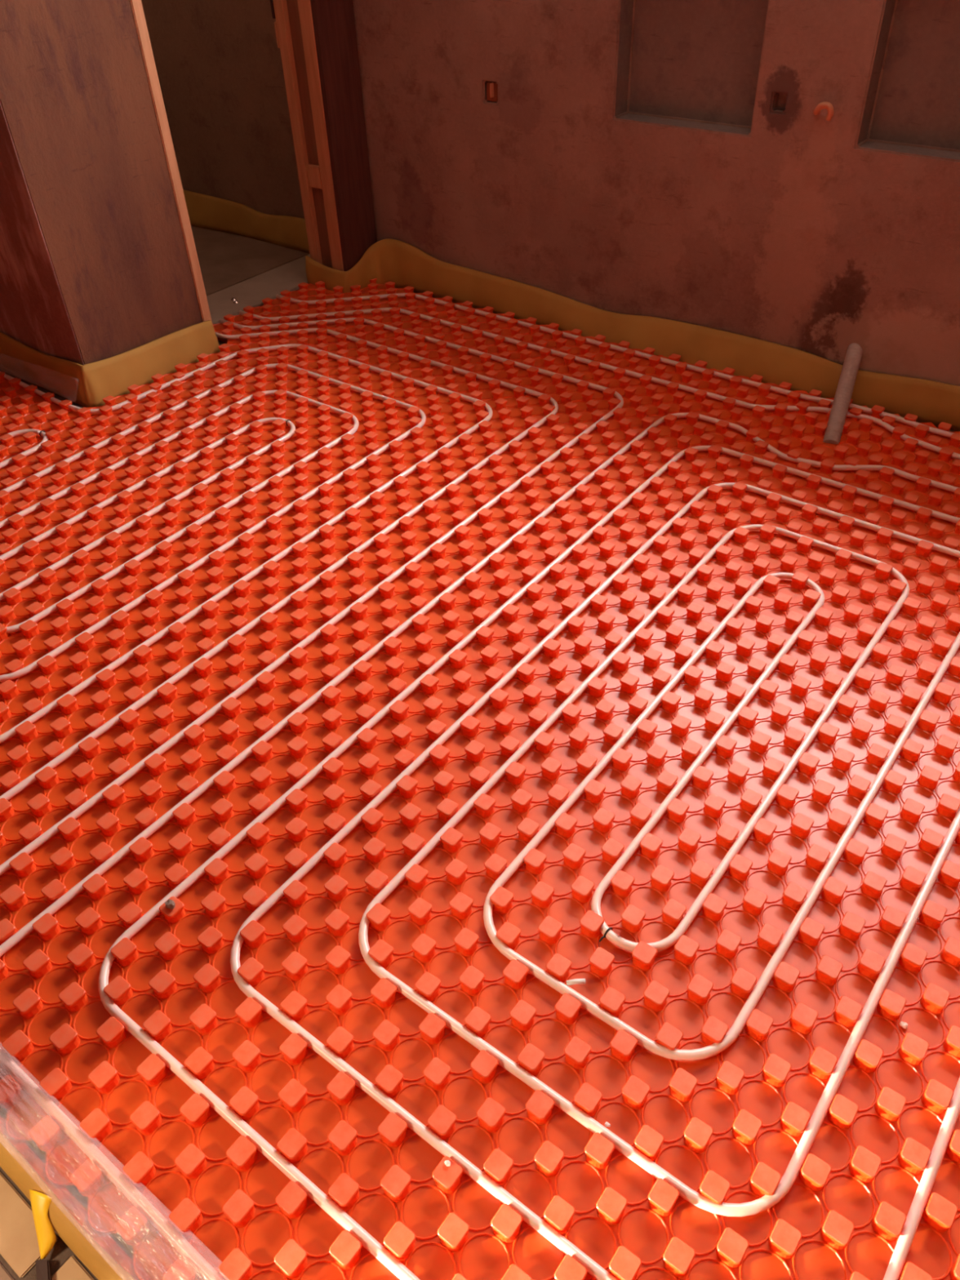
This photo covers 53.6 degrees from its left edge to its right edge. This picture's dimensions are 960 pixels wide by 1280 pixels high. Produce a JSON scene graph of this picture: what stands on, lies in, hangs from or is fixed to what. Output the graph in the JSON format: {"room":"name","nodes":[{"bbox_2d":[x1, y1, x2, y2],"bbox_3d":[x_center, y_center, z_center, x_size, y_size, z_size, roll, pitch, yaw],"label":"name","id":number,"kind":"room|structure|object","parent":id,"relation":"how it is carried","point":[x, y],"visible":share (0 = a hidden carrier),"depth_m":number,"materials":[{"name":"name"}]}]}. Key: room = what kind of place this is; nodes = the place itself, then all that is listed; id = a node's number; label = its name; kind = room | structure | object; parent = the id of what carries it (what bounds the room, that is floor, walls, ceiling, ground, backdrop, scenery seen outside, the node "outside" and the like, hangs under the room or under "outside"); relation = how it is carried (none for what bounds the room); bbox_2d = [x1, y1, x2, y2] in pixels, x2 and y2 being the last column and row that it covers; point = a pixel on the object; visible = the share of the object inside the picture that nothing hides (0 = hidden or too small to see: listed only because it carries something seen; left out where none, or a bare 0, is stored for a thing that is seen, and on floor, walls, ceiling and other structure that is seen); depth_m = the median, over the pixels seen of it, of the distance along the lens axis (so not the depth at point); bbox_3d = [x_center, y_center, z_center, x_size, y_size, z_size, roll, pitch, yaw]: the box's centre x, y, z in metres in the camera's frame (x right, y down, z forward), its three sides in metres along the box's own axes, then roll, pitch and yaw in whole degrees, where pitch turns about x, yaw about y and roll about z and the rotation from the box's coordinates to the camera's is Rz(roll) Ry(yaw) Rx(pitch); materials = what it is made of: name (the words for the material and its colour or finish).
{"room":"building under construction","nodes":[
{"label":"building under construction","id":0,"kind":"room"},
{"bbox_2d":[0,100,84,364],"bbox_3d":[-1.769,-2.008,2.739,1.197,2.500,0.154,25,47,28],"label":"wall","id":1,"kind":"structure","parent":0,"point":[33,313],"depth_m":3.02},
{"bbox_2d":[0,0,202,364],"bbox_3d":[-0.975,-2.144,2.865,0.160,2.510,1.400,25,47,28],"label":"wall","id":2,"kind":"structure","parent":0,"point":[76,100],"depth_m":2.91,"materials":[{"name":"paint"}]},
{"bbox_2d":[129,0,213,324],"bbox_3d":[-1.044,-2.035,2.713,0.056,2.375,0.038,25,47,28],"label":"trim","id":3,"kind":"structure","parent":2,"relation":"attached to","point":[136,5],"depth_m":3.08,"materials":[{"name":"wood"}]},
{"bbox_2d":[141,0,304,218],"bbox_3d":[-1.551,-3.122,4.036,2.580,2.500,0.125,25,47,28],"label":"wall","id":4,"kind":"structure","parent":0,"point":[219,64],"depth_m":4.17,"materials":[{"name":"beige paint"}]},
{"bbox_2d":[182,189,309,253],"bbox_3d":[-1.497,-2.146,4.686,2.370,0.142,0.064,25,47,28],"label":"strip","id":5,"kind":"object","parent":4,"relation":"attached to","point":[205,211],"visible":0.48,"depth_m":4.46,"materials":[{"name":"yellow plastic"}]},
{"bbox_2d":[0,225,956,1279],"bbox_3d":[-1.122,0.449,1.851,8.000,0.168,6.200,25,47,28],"label":"floor","id":6,"kind":"structure","parent":0,"point":[238,272],"depth_m":3.93,"materials":[{"name":"grey concrete"}]},
{"bbox_2d":[35,1259,52,1279],"bbox_3d":[-0.573,0.838,1.249,0.019,0.009,0.050,-17,42,-16],"label":"wood splinter","id":7,"kind":"object","parent":6,"relation":"on","point":[43,1268],"visible":1,"depth_m":1.25,"materials":[{"name":"brown wood"}]},
{"bbox_2d":[0,1131,135,1279],"bbox_3d":[-0.096,1.000,1.007,1.640,0.046,0.034,25,47,28],"label":"strip","id":8,"kind":"object","parent":6,"relation":"on","point":[95,1259],"visible":0.94,"depth_m":1.27,"materials":[{"name":"yellow plastic"}]},
{"bbox_2d":[29,1189,55,1259],"bbox_3d":[-0.586,0.781,1.284,0.030,0.042,0.081,-16,42,-16],"label":"flap","id":9,"kind":"object","parent":8,"relation":"hanging from","point":[40,1202],"visible":1,"depth_m":1.28,"materials":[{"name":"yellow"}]},
{"bbox_2d":[0,320,220,407],"bbox_3d":[-1.607,-1.200,3.574,1.219,0.173,0.554,25,47,28],"label":"strip","id":10,"kind":"object","parent":6,"relation":"on","point":[86,385],"visible":0.91,"depth_m":3.27,"materials":[{"name":"yellow plastic"}]},
{"bbox_2d":[0,278,959,1279],"bbox_3d":[-0.377,-0.305,2.561,4.800,0.043,2.905,25,47,28],"label":"floor panel","id":11,"kind":"object","parent":6,"relation":"on","point":[728,1125],"visible":0.98,"depth_m":1.79,"materials":[{"name":"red plastic"}]},
{"bbox_2d":[164,898,175,909],"bbox_3d":[-0.532,0.455,1.634,0.021,0.013,0.016,25,47,28],"label":"crumb","id":12,"kind":"object","parent":11,"relation":"on","point":[170,904],"visible":1,"depth_m":1.63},
{"bbox_2d":[0,328,558,800],"bbox_3d":[-1.186,-0.510,2.832,1.966,0.021,2.308,25,47,28],"label":"pipe","id":13,"kind":"object","parent":11,"relation":"on","point":[40,713],"visible":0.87,"depth_m":2.65,"materials":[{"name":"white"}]},
{"bbox_2d":[0,317,623,875],"bbox_3d":[-0.899,-0.437,2.731,1.658,0.021,2.458,25,47,28],"label":"pipe","id":14,"kind":"object","parent":11,"relation":"on","point":[4,867],"visible":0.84,"depth_m":2.35,"materials":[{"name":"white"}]},
{"bbox_2d":[444,1160,450,1166],"bbox_3d":[-0.045,0.718,1.305,0.009,0.005,0.008,4,41,8],"label":"chip","id":15,"kind":"object","parent":11,"relation":"on","point":[447,1163],"visible":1,"depth_m":1.30,"materials":[{"name":"beige"}]},
{"bbox_2d":[0,293,959,1279],"bbox_3d":[-0.088,-0.186,2.394,3.458,0.021,2.786,25,47,28],"label":"pipe","id":16,"kind":"object","parent":11,"relation":"on","point":[899,1256],"visible":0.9,"depth_m":1.65,"materials":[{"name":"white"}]},
{"bbox_2d":[566,978,585,986],"bbox_3d":[0.153,0.545,1.516,0.031,0.011,0.008,-5,40,-3],"label":"clip tail","id":17,"kind":"object","parent":11,"relation":"on","point":[575,981],"visible":1,"depth_m":1.51,"materials":[{"name":"white plastic"}]},
{"bbox_2d":[604,1121,610,1127],"bbox_3d":[0.182,0.693,1.359,0.009,0.005,0.007,25,47,28],"label":"chip","id":18,"kind":"object","parent":11,"relation":"on","point":[606,1124],"visible":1,"depth_m":1.36,"materials":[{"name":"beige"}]},
{"bbox_2d":[822,342,862,444],"bbox_3d":[1.111,-0.751,2.906,0.049,0.202,0.385,14,43,18],"label":"conduit","id":19,"kind":"object","parent":11,"relation":"on","point":[842,397],"visible":0.97,"depth_m":2.88,"materials":[{"name":"plastic"}]},
{"bbox_2d":[899,1021,907,1029],"bbox_3d":[0.649,0.590,1.458,0.012,0.008,0.010,25,47,28],"label":"chip","id":20,"kind":"object","parent":11,"relation":"on","point":[904,1024],"visible":1,"depth_m":1.45,"materials":[{"name":"beige"}]},
{"bbox_2d":[352,0,959,386],"bbox_3d":[1.115,-1.929,2.498,4.020,2.500,0.460,25,47,28],"label":"wall","id":21,"kind":"structure","parent":0,"point":[667,159],"depth_m":2.99,"materials":[{"name":"paint"}]},
{"bbox_2d":[270,0,377,271],"bbox_3d":[-0.606,-2.441,3.226,0.223,2.450,0.190,25,47,28],"label":"door frame","id":22,"kind":"structure","parent":21,"relation":"attached to","point":[317,39],"depth_m":3.57,"materials":[{"name":"brown wood"}]},
{"bbox_2d":[486,81,497,102],"bbox_3d":[0.041,-1.880,3.262,0.048,0.059,0.038,25,47,28],"label":"junction box","id":23,"kind":"object","parent":21,"relation":"attached to","point":[491,86],"visible":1,"depth_m":3.26,"materials":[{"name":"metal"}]},
{"bbox_2d":[305,238,959,431],"bbox_3d":[0.843,-0.909,3.095,3.786,0.189,0.234,25,47,28],"label":"strip","id":24,"kind":"object","parent":21,"relation":"attached to","point":[403,264],"visible":0.88,"depth_m":3.34,"materials":[{"name":"yellow plastic"}]},
{"bbox_2d":[813,102,834,120],"bbox_3d":[0.951,-1.476,2.647,0.039,0.047,0.081,-11,41,-10],"label":"hook","id":25,"kind":"object","parent":21,"relation":"attached to","point":[828,105],"visible":1,"depth_m":2.62,"materials":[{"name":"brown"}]}
]}

